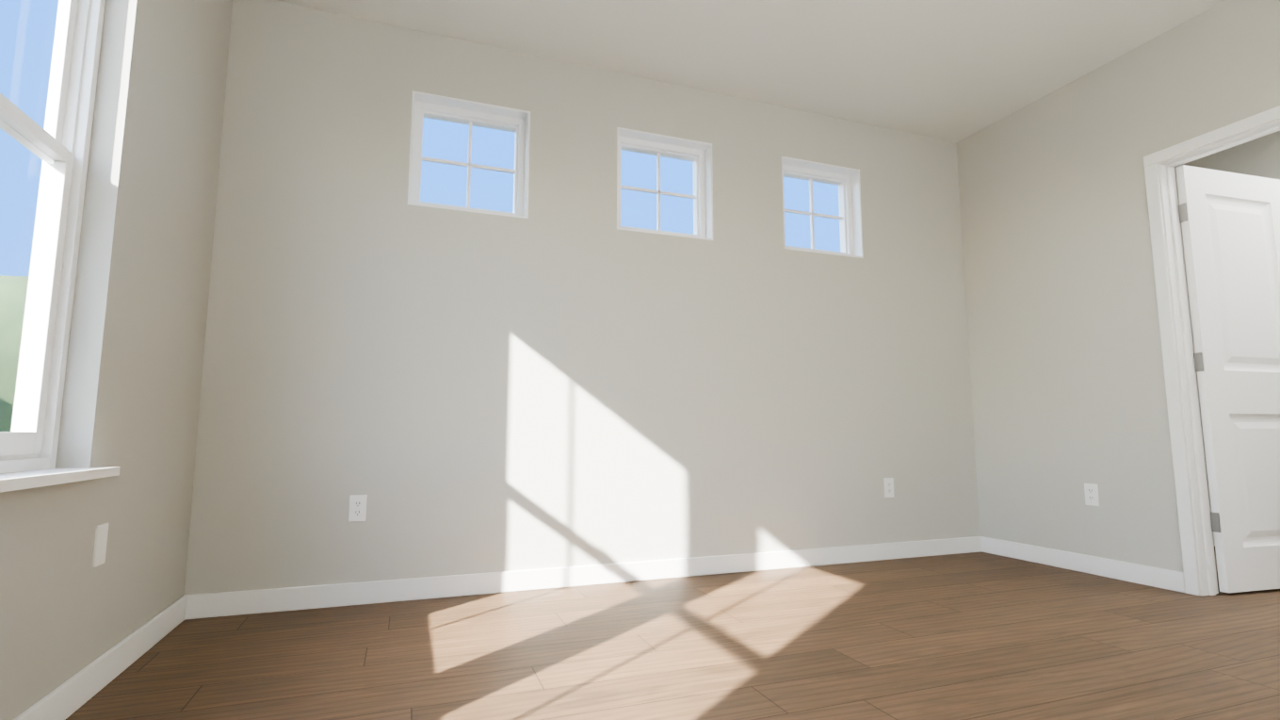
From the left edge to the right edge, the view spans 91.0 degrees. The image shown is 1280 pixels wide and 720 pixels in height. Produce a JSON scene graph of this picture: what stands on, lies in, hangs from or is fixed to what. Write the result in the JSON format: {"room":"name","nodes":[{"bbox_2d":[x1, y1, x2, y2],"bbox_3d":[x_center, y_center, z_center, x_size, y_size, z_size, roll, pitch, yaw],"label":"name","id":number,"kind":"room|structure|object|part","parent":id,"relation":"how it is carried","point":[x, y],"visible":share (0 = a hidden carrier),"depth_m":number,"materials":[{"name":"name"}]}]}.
{"room":"empty bedroom","nodes":[
{"label":"empty bedroom","id":0,"kind":"room"},
{"bbox_2d":[0,0,232,719],"bbox_3d":[-1.306,-0.517,0.980,0.180,2.740,3.990,2,-7,-20],"label":"wall","id":1,"kind":"structure","parent":0,"point":[131,399],"depth_m":1.95,"materials":[{"name":"grey paint"}]},
{"bbox_2d":[0,0,105,472],"bbox_3d":[-1.488,-0.604,1.395,0.093,1.710,0.870,2,-7,-20],"label":"window","id":2,"kind":"structure","parent":1,"relation":"in","point":[59,144],"depth_m":1.72,"materials":[{"name":"white plastic"}]},
{"bbox_3d":[-1.487,-0.620,1.397,0.034,1.552,0.722,2,-7,-20],"label":"glass","id":3,"kind":"part","parent":2,"relation":"part of","materials":[{"name":"clear glass"}]},
{"bbox_2d":[0,466,120,492],"bbox_3d":[-1.248,0.205,0.841,0.212,0.025,1.990,2,-7,-20],"label":"window sill","id":4,"kind":"structure","parent":1,"relation":"in","point":[20,480],"depth_m":1.49,"materials":[{"name":"white wood"}]},
{"bbox_2d":[13,595,186,719],"bbox_3d":[-1.212,0.800,0.851,0.014,0.095,3.616,2,-7,-20],"label":"baseboard","id":5,"kind":"structure","parent":1,"relation":"attached to","point":[66,699],"depth_m":1.85,"materials":[{"name":"white wood"}]},
{"bbox_2d":[92,522,108,567],"bbox_3d":[-1.560,0.534,1.818,0.006,0.115,0.070,2,-7,-20],"label":"outlet","id":6,"kind":"object","parent":1,"relation":"attached to","point":[100,544],"visible":1,"depth_m":1.81,"materials":[{"name":"white plastic"}]},
{"bbox_2d":[184,0,980,594],"bbox_3d":[0.135,-0.216,3.525,4.300,2.740,0.180,2,-7,-20],"label":"wall","id":7,"kind":"structure","parent":0,"point":[567,373],"depth_m":3.19,"materials":[{"name":"grey paint"}]},
{"bbox_2d":[348,494,367,521],"bbox_3d":[-1.258,0.660,2.803,0.070,0.115,0.007,2,-7,-20],"label":"electrical outlet","id":8,"kind":"object","parent":7,"relation":"attached to","point":[357,508],"visible":1,"depth_m":2.80,"materials":[{"name":"white plastic"}]},
{"bbox_2d":[407,90,530,218],"bbox_3d":[-0.873,-1.016,3.231,0.580,0.580,0.156,2,-7,-20],"label":"window","id":9,"kind":"structure","parent":7,"relation":"in","point":[450,109],"depth_m":3.25,"materials":[{"name":"white plastic"}]},
{"bbox_3d":[-0.887,-1.012,3.269,0.476,0.476,0.004,2,-7,-20],"label":"glass","id":10,"kind":"part","parent":9,"relation":"part of","materials":[{"name":"clear glass"}]},
{"bbox_2d":[184,535,981,619],"bbox_3d":[0.169,1.087,3.280,4.300,0.095,0.014,2,-7,-20],"label":"baseboard","id":11,"kind":"structure","parent":7,"relation":"attached to","point":[251,601],"depth_m":3.03,"materials":[{"name":"white wood"}]},
{"bbox_2d":[616,127,713,240],"bbox_3d":[0.121,-0.973,3.595,0.580,0.580,0.156,2,-7,-20],"label":"window","id":12,"kind":"structure","parent":7,"relation":"in","point":[698,154],"depth_m":3.63,"materials":[{"name":"white plastic"}]},
{"bbox_3d":[0.107,-0.969,3.633,0.476,0.476,0.004,2,-7,-20],"label":"glass","id":13,"kind":"part","parent":12,"relation":"part of","materials":[{"name":"clear glass"}]},
{"bbox_2d":[781,156,863,258],"bbox_3d":[1.106,-0.930,3.957,0.580,0.580,0.156,2,-7,-20],"label":"window","id":14,"kind":"structure","parent":7,"relation":"in","point":[846,180],"depth_m":4.01,"materials":[{"name":"white plastic"}]},
{"bbox_3d":[1.092,-0.926,3.995,0.476,0.476,0.004,2,-7,-20],"label":"glass","id":15,"kind":"part","parent":14,"relation":"part of","materials":[{"name":"clear glass"}]},
{"bbox_2d":[883,477,894,497],"bbox_3d":[1.514,0.775,3.820,0.070,0.115,0.007,2,-7,-20],"label":"electrical outlet","id":16,"kind":"object","parent":7,"relation":"attached to","point":[888,482],"visible":1,"depth_m":3.82,"materials":[{"name":"white plastic"}]},
{"bbox_2d":[65,546,1279,719],"bbox_3d":[1.527,0.992,1.855,6.220,0.050,3.990,2,-7,-20],"label":"floor","id":17,"kind":"structure","parent":0,"point":[980,635],"depth_m":2.14,"materials":[{"name":"brown wood"}]},
{"bbox_2d":[273,0,1224,142],"bbox_3d":[1.527,-1.814,2.187,6.220,0.120,3.990,2,-7,-20],"label":"ceiling","id":18,"kind":"structure","parent":0,"point":[954,71],"depth_m":3.23,"materials":[{"name":"white paint"}]},
{"bbox_2d":[955,0,1279,571],"bbox_3d":[2.866,-0.336,2.510,0.115,2.740,3.990,2,-7,-20],"label":"wall","id":19,"kind":"structure","parent":0,"point":[1069,397],"depth_m":3.45,"materials":[{"name":"grey paint"}]},
{"bbox_2d":[981,535,1185,592],"bbox_3d":[2.376,1.111,3.487,0.014,0.095,1.124,2,-7,-20],"label":"baseboard","id":20,"kind":"structure","parent":19,"relation":"attached to","point":[1154,576],"depth_m":3.37,"materials":[{"name":"white wood"}]},
{"bbox_2d":[1084,483,1099,505],"bbox_3d":[2.433,0.724,3.388,0.007,0.115,0.070,2,-7,-20],"label":"outlet","id":21,"kind":"object","parent":19,"relation":"attached to","point":[1091,491],"visible":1,"depth_m":3.39,"materials":[{"name":"white plastic"}]},
{"bbox_2d":[1143,105,1279,595],"bbox_3d":[2.780,-0.014,2.706,0.147,2.147,0.859,2,-7,-20],"label":"door frame","id":22,"kind":"structure","parent":19,"relation":"attached to","point":[1207,567],"depth_m":3.02,"materials":[{"name":"white wood"}]},
{"bbox_2d":[1175,164,1279,592],"bbox_3d":[3.072,0.064,3.143,0.747,2.070,0.173,2,-7,-15],"label":"door leaf","id":23,"kind":"structure","parent":19,"relation":"in","point":[1229,221],"depth_m":3.10,"materials":[{"name":"white wood"}]},
{"bbox_2d":[1173,130,1279,511],"bbox_3d":[4.284,-0.237,3.348,0.120,2.740,3.390,2,-7,-20],"label":"wall","id":24,"kind":"structure","parent":0,"point":[1259,156],"depth_m":4.13,"materials":[{"name":"grey paint"}]},
{"label":"outside","id":25,"kind":"structure","parent":0,"visible":0},
{"bbox_2d":[0,275,28,431],"bbox_3d":[-11.726,0.781,8.784,5.407,4.664,18.754,-5,-8,35],"label":"trees","id":26,"kind":"object","parent":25,"point":[8,346],"depth_m":9.39,"materials":[{"name":"green plant"}]}
]}

